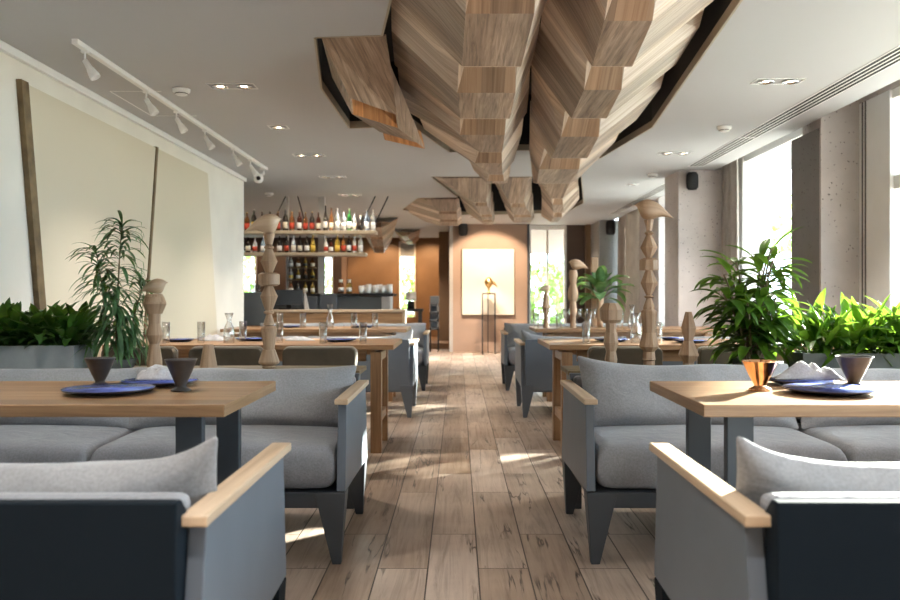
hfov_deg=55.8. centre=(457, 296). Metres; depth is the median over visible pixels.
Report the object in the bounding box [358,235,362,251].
bottle
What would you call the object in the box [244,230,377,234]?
bar shelf
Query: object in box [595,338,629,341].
plate
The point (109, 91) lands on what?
ceiling hatch
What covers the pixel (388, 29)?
ceiling slab
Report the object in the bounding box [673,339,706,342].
plate
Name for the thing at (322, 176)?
recessed light
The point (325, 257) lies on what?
window
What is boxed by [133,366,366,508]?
sofa
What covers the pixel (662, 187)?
ceiling vent
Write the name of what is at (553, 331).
dining table
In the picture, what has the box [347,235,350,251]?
bottle
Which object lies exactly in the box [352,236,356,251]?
bottle
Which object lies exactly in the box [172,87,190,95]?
smoke detector
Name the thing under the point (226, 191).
wall
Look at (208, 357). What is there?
cone
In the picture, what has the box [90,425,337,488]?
seat cushion
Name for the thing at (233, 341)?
carafe
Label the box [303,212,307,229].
bottle
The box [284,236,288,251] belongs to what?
bottle
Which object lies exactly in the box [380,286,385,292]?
cup
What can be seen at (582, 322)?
drinking glass
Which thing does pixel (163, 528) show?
sofa
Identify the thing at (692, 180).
wall speaker
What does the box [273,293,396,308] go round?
countertop
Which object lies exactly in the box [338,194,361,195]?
recessed light
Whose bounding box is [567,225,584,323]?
wall
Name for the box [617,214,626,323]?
curtain
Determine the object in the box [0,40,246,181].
trim
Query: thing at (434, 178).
trim
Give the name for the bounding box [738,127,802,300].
window frame
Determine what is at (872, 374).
cushion
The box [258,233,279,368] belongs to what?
totem
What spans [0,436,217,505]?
cushion
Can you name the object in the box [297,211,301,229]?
bottle
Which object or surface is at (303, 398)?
cushion
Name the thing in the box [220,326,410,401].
dining table
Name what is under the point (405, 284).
bush
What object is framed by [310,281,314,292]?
bottle
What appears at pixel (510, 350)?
seat cushion
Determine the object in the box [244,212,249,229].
bottle
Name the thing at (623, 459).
seat cushion
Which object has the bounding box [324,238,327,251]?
bottle
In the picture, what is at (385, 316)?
countertop
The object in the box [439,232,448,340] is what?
wall
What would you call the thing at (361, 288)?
cup
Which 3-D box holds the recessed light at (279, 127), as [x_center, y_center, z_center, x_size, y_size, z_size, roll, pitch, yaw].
[-1.510,-1.424,7.150,0.160,0.012,0.150,0,0,0]
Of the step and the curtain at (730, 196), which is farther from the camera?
the step
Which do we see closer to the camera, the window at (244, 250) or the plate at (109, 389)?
the plate at (109, 389)
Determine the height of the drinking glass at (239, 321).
0.150 m
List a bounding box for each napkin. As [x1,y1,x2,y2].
[135,364,172,379]
[198,334,229,340]
[285,336,313,340]
[771,361,844,379]
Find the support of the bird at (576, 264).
on the totem at (572, 291)
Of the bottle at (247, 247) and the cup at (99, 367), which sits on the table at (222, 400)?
the cup at (99, 367)
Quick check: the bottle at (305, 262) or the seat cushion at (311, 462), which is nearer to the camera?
the seat cushion at (311, 462)
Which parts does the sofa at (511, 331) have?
leg, panel, leg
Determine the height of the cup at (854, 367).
0.112 m
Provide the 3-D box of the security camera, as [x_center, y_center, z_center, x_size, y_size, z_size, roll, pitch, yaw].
[-2.190,-1.345,9.435,0.114,0.170,0.152,0,0,42]
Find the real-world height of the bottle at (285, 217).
0.300 m
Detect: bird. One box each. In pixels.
[138,278,167,293]
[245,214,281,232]
[538,285,550,291]
[569,259,588,269]
[635,199,673,219]
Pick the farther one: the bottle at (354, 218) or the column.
the bottle at (354, 218)
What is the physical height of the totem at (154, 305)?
0.390 m
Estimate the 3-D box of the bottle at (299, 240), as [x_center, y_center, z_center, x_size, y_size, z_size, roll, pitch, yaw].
[-2.218,-0.741,11.930,0.066,0.240,0.064,0,0,0]
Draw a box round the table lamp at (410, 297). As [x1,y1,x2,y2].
[405,292,416,308]
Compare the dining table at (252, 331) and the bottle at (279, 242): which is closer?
the dining table at (252, 331)
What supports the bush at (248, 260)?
on the ground
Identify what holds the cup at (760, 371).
on the table at (733, 401)
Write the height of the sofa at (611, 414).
0.796 m
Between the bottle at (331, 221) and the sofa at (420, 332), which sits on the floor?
the sofa at (420, 332)
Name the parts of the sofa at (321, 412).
seat frame, leg, armrest, panel, leg, panel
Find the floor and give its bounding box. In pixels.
[285,349,655,599]
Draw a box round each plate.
[60,383,155,395]
[120,377,198,386]
[164,338,193,341]
[235,337,261,340]
[280,325,299,327]
[324,338,355,341]
[352,325,373,327]
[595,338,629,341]
[659,337,683,339]
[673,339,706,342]
[769,378,838,384]
[781,383,880,395]
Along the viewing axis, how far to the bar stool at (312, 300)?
11.39 m
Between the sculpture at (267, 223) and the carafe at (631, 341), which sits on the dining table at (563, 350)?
the carafe at (631, 341)
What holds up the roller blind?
attached to the window at (400, 242)
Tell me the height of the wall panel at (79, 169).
1.897 m
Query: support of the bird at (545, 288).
on the totem at (545, 304)
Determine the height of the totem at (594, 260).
0.770 m
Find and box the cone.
[199,344,217,367]
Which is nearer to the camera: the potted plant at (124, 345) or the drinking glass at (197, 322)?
the potted plant at (124, 345)
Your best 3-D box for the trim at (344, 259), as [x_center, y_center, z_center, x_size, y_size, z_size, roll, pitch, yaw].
[-2.740,-0.070,20.470,0.120,2.300,0.059,0,0,0]
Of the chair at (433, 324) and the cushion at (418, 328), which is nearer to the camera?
the cushion at (418, 328)
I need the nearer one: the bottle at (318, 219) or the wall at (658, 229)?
the bottle at (318, 219)
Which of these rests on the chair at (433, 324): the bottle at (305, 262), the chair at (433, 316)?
the chair at (433, 316)
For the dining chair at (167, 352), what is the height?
0.773 m
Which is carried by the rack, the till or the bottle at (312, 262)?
the bottle at (312, 262)
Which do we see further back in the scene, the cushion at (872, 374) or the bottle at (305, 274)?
the bottle at (305, 274)
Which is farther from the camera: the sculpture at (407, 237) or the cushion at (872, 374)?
the sculpture at (407, 237)
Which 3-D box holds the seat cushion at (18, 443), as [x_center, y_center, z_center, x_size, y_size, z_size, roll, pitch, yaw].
[-2.006,0.688,3.812,1.000,0.203,0.740,0,0,0]
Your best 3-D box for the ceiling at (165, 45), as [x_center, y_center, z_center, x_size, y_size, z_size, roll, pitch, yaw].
[-2.065,-1.430,9.200,9.870,0.001,23.600,0,0,0]
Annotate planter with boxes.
[0,297,114,368]
[752,287,899,368]
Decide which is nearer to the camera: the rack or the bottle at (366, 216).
the bottle at (366, 216)
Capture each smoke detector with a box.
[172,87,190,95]
[647,173,657,177]
[717,125,731,131]
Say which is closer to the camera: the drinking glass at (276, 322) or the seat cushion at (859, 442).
the seat cushion at (859, 442)
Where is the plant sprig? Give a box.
[568,265,634,311]
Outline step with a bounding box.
[429,337,448,348]
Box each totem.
[142,294,166,366]
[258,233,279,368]
[542,292,549,327]
[568,270,577,327]
[591,257,597,326]
[599,303,622,362]
[639,220,658,364]
[678,312,698,364]
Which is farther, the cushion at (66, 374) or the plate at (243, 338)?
the plate at (243, 338)
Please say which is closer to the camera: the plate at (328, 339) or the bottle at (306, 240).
the plate at (328, 339)
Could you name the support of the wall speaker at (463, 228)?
attached to the wall at (467, 330)
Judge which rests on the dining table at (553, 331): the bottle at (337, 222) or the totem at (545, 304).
the totem at (545, 304)
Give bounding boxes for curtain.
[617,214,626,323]
[626,208,638,323]
[720,159,738,336]
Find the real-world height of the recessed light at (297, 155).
0.012 m
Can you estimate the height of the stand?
1.155 m
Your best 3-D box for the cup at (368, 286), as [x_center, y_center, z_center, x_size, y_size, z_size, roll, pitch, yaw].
[-1.267,-0.116,12.050,0.080,0.130,0.078,0,0,0]
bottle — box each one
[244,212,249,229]
[245,237,250,251]
[251,210,256,223]
[252,238,257,251]
[261,236,264,251]
[276,212,279,229]
[277,236,281,251]
[283,210,287,229]
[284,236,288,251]
[289,212,294,229]
[289,257,292,266]
[289,269,292,279]
[291,235,295,251]
[296,257,299,266]
[296,269,299,279]
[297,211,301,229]
[298,236,301,251]
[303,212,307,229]
[303,257,307,266]
[303,269,307,279]
[303,281,307,292]
[305,236,308,251]
[310,212,313,229]
[310,257,314,266]
[310,269,314,279]
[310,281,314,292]
[311,234,314,251]
[316,212,320,229]
[323,205,327,229]
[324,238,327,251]
[329,207,333,229]
[329,239,332,251]
[335,208,339,229]
[335,235,339,251]
[338,279,343,292]
[341,212,345,229]
[341,236,345,251]
[346,279,351,292]
[347,209,351,229]
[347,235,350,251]
[352,213,355,229]
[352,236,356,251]
[357,215,363,229]
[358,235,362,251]
[365,210,368,229]
[371,210,374,229]
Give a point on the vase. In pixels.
(599, 303)
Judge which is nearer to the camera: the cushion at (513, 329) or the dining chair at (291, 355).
the dining chair at (291, 355)
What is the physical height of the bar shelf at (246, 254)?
0.045 m
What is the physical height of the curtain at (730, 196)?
2.930 m
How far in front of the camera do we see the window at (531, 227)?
16.90 m
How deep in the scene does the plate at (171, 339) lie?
6.23 m
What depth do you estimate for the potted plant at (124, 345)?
4.42 m
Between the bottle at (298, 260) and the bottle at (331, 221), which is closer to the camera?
the bottle at (331, 221)
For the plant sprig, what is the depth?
9.26 m
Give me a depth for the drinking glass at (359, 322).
6.04 m
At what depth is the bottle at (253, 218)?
11.91 m
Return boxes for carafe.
[223,313,234,342]
[628,304,635,327]
[630,313,641,342]
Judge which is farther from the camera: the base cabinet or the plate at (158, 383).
the base cabinet
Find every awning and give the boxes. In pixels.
[531,230,562,253]
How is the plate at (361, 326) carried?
on the dining table at (252, 331)
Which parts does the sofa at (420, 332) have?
leg, panel, leg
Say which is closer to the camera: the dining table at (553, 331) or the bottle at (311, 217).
the dining table at (553, 331)
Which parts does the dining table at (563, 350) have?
leg, leg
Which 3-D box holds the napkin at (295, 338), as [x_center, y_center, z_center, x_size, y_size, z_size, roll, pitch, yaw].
[-1.199,0.313,6.450,0.226,0.032,0.118,0,0,0]
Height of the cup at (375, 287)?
0.120 m
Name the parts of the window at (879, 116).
frame rail, frame rail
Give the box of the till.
[275,290,308,309]
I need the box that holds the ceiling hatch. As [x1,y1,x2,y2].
[109,91,161,115]
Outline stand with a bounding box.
[482,293,495,353]
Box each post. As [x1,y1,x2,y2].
[286,197,288,289]
[318,197,324,292]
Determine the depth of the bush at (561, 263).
26.96 m
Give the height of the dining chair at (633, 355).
0.773 m
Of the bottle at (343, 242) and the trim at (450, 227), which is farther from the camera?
the trim at (450, 227)
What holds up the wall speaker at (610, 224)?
attached to the wall at (604, 246)
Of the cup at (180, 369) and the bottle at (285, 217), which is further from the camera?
the bottle at (285, 217)
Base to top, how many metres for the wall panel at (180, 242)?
1.897 m
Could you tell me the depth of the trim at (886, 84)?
6.89 m
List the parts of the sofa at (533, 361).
leg, armrest, panel, leg, panel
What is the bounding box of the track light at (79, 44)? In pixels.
[72,39,267,175]
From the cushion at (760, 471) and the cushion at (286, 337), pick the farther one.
the cushion at (286, 337)
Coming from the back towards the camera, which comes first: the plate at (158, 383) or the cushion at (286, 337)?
the cushion at (286, 337)
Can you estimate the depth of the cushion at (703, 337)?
7.82 m
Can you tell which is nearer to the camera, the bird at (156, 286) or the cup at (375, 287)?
the bird at (156, 286)
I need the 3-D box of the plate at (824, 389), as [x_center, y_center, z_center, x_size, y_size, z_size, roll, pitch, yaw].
[1.274,0.320,2.910,0.316,0.020,0.316,0,0,0]
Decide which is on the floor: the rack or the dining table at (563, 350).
the dining table at (563, 350)
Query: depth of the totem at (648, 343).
4.44 m
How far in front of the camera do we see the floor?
4.09 m
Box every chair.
[101,346,177,365]
[189,346,262,365]
[282,346,357,365]
[430,296,438,311]
[430,306,438,321]
[430,314,438,329]
[430,322,438,351]
[587,346,662,364]
[696,346,769,364]
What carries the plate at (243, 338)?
on the dining table at (378, 359)
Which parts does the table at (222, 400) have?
leg, leg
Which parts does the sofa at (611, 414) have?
leg, panel, armrest, leg, seat frame, panel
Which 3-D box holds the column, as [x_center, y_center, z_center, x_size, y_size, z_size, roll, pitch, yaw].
[3.175,-0.440,7.095,0.550,3.040,0.610,0,0,0]
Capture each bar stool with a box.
[302,296,317,308]
[320,294,336,308]
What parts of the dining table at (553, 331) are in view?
leg, leg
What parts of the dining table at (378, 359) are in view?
leg, leg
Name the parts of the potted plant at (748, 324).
pot, stem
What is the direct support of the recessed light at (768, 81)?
in the ceiling at (165, 45)
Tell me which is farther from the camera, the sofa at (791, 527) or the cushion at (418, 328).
the cushion at (418, 328)
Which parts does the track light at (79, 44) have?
spotlight, spotlight, spotlight, spotlight, spotlight, spotlight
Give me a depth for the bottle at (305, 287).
12.09 m
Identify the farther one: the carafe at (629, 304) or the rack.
the rack
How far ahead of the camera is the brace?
12.04 m
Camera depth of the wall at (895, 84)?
6.66 m
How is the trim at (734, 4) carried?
attached to the ceiling at (165, 45)
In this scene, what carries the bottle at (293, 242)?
on the bar shelf at (246, 254)
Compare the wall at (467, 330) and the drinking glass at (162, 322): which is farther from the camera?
the wall at (467, 330)
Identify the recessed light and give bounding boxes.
[205,83,257,88]
[267,125,288,129]
[292,154,325,156]
[320,176,346,177]
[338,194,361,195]
[657,152,692,154]
[750,78,806,84]
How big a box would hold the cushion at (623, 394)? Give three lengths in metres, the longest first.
1.020 x 0.374 x 0.179 m
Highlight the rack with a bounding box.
[287,258,317,292]
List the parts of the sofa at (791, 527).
leg, armrest, panel, panel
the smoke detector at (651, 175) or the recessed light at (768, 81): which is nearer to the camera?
the recessed light at (768, 81)
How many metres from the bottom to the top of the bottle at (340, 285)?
0.200 m
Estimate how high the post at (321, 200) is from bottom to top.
1.380 m
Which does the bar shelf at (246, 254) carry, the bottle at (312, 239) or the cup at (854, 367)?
the bottle at (312, 239)
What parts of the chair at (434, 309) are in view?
backrest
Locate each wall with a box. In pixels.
[0,51,243,336]
[244,238,438,336]
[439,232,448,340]
[453,224,526,351]
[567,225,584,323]
[591,220,617,302]
[639,195,664,323]
[665,170,763,336]
[719,79,899,349]
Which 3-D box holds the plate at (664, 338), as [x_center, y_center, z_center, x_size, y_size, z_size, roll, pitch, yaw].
[1.659,0.320,6.500,0.240,0.020,0.240,0,0,0]
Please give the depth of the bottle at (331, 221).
11.91 m
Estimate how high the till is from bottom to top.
0.260 m
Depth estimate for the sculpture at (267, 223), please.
4.45 m
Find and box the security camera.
[254,168,264,182]
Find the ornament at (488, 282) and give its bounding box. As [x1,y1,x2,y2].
[484,277,497,292]
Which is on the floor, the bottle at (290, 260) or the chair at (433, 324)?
the chair at (433, 324)
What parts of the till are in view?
arm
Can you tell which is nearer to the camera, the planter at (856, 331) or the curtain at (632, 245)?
the planter at (856, 331)
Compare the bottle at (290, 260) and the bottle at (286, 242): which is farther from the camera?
the bottle at (290, 260)
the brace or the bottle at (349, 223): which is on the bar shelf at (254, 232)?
the bottle at (349, 223)
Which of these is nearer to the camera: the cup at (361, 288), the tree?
the cup at (361, 288)
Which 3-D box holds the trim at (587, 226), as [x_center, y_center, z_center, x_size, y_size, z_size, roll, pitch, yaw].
[2.570,-0.175,16.825,0.100,2.510,0.150,0,0,0]
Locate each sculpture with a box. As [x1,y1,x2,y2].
[322,0,713,183]
[359,218,397,252]
[394,230,419,243]
[405,177,578,225]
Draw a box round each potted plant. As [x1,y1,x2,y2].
[66,210,152,368]
[690,227,811,366]
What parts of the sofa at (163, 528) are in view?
panel, panel, armrest, leg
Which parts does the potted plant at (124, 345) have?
stem, pot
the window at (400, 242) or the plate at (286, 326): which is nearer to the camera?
the plate at (286, 326)
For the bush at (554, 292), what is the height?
2.317 m
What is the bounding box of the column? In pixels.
[791,100,858,339]
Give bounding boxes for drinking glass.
[162,322,169,342]
[197,322,204,342]
[239,321,246,341]
[276,322,282,342]
[319,322,326,342]
[359,322,366,342]
[582,322,589,343]
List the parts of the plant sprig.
stem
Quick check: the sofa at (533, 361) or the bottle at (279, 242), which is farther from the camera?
the bottle at (279, 242)
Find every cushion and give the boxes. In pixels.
[0,367,138,429]
[0,425,139,462]
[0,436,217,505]
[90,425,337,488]
[128,365,356,429]
[199,336,302,338]
[260,323,342,325]
[308,329,412,341]
[343,323,425,347]
[417,347,423,364]
[504,323,586,347]
[507,347,514,364]
[521,329,625,346]
[577,356,798,428]
[587,323,664,325]
[594,425,847,488]
[640,336,730,338]
[736,436,899,505]
[795,423,899,461]
[801,368,899,428]
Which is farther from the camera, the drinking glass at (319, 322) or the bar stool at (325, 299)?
the bar stool at (325, 299)
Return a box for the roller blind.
[401,243,413,256]
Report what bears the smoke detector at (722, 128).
attached to the ceiling at (165, 45)
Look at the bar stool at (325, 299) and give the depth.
11.39 m
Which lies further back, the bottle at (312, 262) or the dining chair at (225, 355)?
the bottle at (312, 262)
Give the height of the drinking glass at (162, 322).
0.150 m
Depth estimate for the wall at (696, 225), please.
9.57 m
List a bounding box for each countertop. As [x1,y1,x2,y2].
[272,309,406,323]
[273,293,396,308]
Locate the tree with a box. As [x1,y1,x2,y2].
[764,194,790,269]
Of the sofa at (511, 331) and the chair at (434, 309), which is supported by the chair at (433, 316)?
the chair at (434, 309)
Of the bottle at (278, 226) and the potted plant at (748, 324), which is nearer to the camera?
the potted plant at (748, 324)
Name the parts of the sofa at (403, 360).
panel, leg, panel, armrest, leg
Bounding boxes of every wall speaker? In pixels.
[458,223,467,235]
[606,220,615,234]
[686,172,698,189]
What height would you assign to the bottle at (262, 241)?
0.230 m
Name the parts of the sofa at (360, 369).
leg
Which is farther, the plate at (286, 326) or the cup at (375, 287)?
the cup at (375, 287)
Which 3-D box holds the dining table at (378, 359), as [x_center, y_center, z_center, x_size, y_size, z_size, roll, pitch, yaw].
[-1.447,0.705,6.300,2.006,0.750,0.900,0,0,0]
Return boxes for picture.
[462,249,514,315]
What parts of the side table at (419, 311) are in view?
leg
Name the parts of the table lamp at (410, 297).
lamp shade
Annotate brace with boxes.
[375,196,388,223]
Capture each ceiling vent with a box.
[610,183,664,213]
[689,45,899,165]
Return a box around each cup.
[84,357,115,383]
[164,358,196,391]
[359,286,363,292]
[366,284,370,292]
[373,285,377,292]
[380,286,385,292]
[387,284,392,292]
[741,359,778,391]
[834,355,873,385]
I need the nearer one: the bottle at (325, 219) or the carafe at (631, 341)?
the carafe at (631, 341)
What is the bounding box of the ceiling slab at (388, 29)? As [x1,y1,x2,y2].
[384,6,541,181]
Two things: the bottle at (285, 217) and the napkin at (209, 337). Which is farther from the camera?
the bottle at (285, 217)
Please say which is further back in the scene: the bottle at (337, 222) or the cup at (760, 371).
the bottle at (337, 222)
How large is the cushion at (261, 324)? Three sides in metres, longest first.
1.040 x 0.330 x 0.173 m
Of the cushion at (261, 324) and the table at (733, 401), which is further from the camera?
the cushion at (261, 324)
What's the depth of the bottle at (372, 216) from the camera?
11.91 m
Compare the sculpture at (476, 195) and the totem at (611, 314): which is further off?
the sculpture at (476, 195)
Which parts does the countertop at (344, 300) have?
post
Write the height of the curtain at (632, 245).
2.930 m
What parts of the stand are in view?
leg, leg, leg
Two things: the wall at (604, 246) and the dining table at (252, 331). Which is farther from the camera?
the wall at (604, 246)
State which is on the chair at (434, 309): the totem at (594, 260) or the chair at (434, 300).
the chair at (434, 300)
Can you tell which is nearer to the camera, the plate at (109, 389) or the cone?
the plate at (109, 389)
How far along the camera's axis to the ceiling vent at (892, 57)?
6.21 m
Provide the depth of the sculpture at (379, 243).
16.48 m
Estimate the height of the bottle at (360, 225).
0.220 m
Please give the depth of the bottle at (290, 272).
12.08 m
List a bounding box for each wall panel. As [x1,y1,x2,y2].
[16,79,155,356]
[143,147,216,338]
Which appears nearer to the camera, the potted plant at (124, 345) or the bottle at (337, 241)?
the potted plant at (124, 345)
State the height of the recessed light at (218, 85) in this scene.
0.012 m
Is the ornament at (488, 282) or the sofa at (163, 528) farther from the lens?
the ornament at (488, 282)
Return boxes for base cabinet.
[244,292,265,325]
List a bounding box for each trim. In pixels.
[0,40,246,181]
[314,0,742,157]
[342,246,346,292]
[402,177,583,214]
[449,226,452,351]
[527,224,528,322]
[585,224,590,322]
[614,77,899,219]
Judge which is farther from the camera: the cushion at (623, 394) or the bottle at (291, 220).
the bottle at (291, 220)
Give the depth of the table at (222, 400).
2.75 m
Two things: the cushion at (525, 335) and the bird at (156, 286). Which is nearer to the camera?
the bird at (156, 286)
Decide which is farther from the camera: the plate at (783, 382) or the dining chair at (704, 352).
the dining chair at (704, 352)
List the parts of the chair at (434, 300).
backrest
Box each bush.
[244,257,331,292]
[331,257,413,316]
[531,260,562,323]
[554,255,562,316]
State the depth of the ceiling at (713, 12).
6.13 m
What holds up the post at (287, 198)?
on the countertop at (344, 300)
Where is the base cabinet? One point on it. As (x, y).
(254, 309)
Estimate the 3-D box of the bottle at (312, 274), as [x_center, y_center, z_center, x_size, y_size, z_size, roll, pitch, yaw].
[-2.071,-0.323,12.110,0.062,0.150,0.060,0,0,0]
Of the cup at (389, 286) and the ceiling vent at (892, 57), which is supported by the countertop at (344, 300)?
the cup at (389, 286)
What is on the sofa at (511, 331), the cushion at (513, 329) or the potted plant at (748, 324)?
the cushion at (513, 329)
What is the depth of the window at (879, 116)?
6.45 m
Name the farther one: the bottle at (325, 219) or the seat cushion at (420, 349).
the bottle at (325, 219)
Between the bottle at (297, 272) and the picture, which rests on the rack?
the bottle at (297, 272)
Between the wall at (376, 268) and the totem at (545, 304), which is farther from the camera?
the wall at (376, 268)
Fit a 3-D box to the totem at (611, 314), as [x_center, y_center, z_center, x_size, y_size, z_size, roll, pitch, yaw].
[0.805,0.203,4.470,0.114,0.343,0.114,0,0,0]
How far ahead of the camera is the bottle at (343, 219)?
11.90 m
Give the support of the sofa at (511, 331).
on the floor
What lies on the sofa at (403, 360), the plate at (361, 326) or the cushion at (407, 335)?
the cushion at (407, 335)
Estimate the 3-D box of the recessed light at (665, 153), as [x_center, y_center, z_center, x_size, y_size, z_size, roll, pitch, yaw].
[2.155,-1.424,8.440,0.320,0.012,0.150,0,0,0]
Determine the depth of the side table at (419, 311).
16.40 m
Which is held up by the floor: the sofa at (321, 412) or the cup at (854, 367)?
the sofa at (321, 412)
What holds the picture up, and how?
attached to the wall at (467, 330)
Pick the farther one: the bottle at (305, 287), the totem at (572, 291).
the bottle at (305, 287)
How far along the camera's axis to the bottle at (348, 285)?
12.07 m
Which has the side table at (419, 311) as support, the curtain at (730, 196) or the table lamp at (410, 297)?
the table lamp at (410, 297)
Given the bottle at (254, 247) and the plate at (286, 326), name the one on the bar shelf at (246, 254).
the bottle at (254, 247)
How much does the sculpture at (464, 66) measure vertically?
0.559 m
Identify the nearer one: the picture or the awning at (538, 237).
the picture
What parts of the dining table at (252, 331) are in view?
leg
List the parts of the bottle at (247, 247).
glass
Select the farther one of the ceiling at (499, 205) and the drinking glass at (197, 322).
the ceiling at (499, 205)
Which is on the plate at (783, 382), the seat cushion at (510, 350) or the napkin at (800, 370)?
the napkin at (800, 370)
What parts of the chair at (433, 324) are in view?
backrest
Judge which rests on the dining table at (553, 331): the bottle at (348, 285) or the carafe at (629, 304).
the carafe at (629, 304)
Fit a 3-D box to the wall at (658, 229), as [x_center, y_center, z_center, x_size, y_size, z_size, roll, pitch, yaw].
[3.175,-0.440,12.950,0.550,3.040,1.300,0,0,0]
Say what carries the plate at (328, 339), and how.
on the dining table at (378, 359)
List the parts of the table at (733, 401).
leg, leg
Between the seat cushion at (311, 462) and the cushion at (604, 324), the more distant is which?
the cushion at (604, 324)
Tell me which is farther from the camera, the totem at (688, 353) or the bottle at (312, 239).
the bottle at (312, 239)
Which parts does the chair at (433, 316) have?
backrest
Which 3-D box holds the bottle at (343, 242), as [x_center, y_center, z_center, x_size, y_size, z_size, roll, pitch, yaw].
[-1.607,-0.741,11.930,0.066,0.240,0.064,0,0,0]
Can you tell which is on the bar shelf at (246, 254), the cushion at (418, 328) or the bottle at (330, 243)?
the bottle at (330, 243)
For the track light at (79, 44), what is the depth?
5.88 m
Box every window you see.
[244,250,256,291]
[325,257,333,292]
[399,241,415,316]
[529,225,566,322]
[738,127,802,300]
[859,86,899,310]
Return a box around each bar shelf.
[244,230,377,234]
[244,252,366,256]
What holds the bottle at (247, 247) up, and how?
on the bar shelf at (246, 254)
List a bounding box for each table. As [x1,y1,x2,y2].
[0,381,275,485]
[102,339,401,452]
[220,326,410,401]
[407,309,423,322]
[529,326,719,401]
[538,339,833,452]
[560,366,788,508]
[650,381,899,489]
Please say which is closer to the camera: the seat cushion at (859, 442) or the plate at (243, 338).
the seat cushion at (859, 442)
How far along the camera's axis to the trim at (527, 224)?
16.66 m
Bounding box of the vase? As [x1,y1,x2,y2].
[596,297,603,326]
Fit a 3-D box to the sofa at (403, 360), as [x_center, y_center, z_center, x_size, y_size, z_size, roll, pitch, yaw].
[-1.450,0.689,8.015,2.124,0.783,0.850,0,0,0]
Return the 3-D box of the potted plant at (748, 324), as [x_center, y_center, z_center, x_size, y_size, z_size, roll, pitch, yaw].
[1.521,0.002,4.489,0.631,0.745,0.596,0,0,0]
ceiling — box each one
[0,0,899,237]
[317,0,731,144]
[436,177,582,211]
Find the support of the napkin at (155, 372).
on the plate at (158, 383)
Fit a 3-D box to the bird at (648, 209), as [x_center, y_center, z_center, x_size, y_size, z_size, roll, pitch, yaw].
[1.031,-0.459,4.470,0.208,0.106,0.079,0,0,0]
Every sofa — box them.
[0,365,368,563]
[0,436,290,599]
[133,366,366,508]
[199,329,418,417]
[260,323,429,390]
[500,323,664,390]
[514,329,730,417]
[560,356,899,563]
[649,436,899,599]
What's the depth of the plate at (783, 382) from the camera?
3.12 m

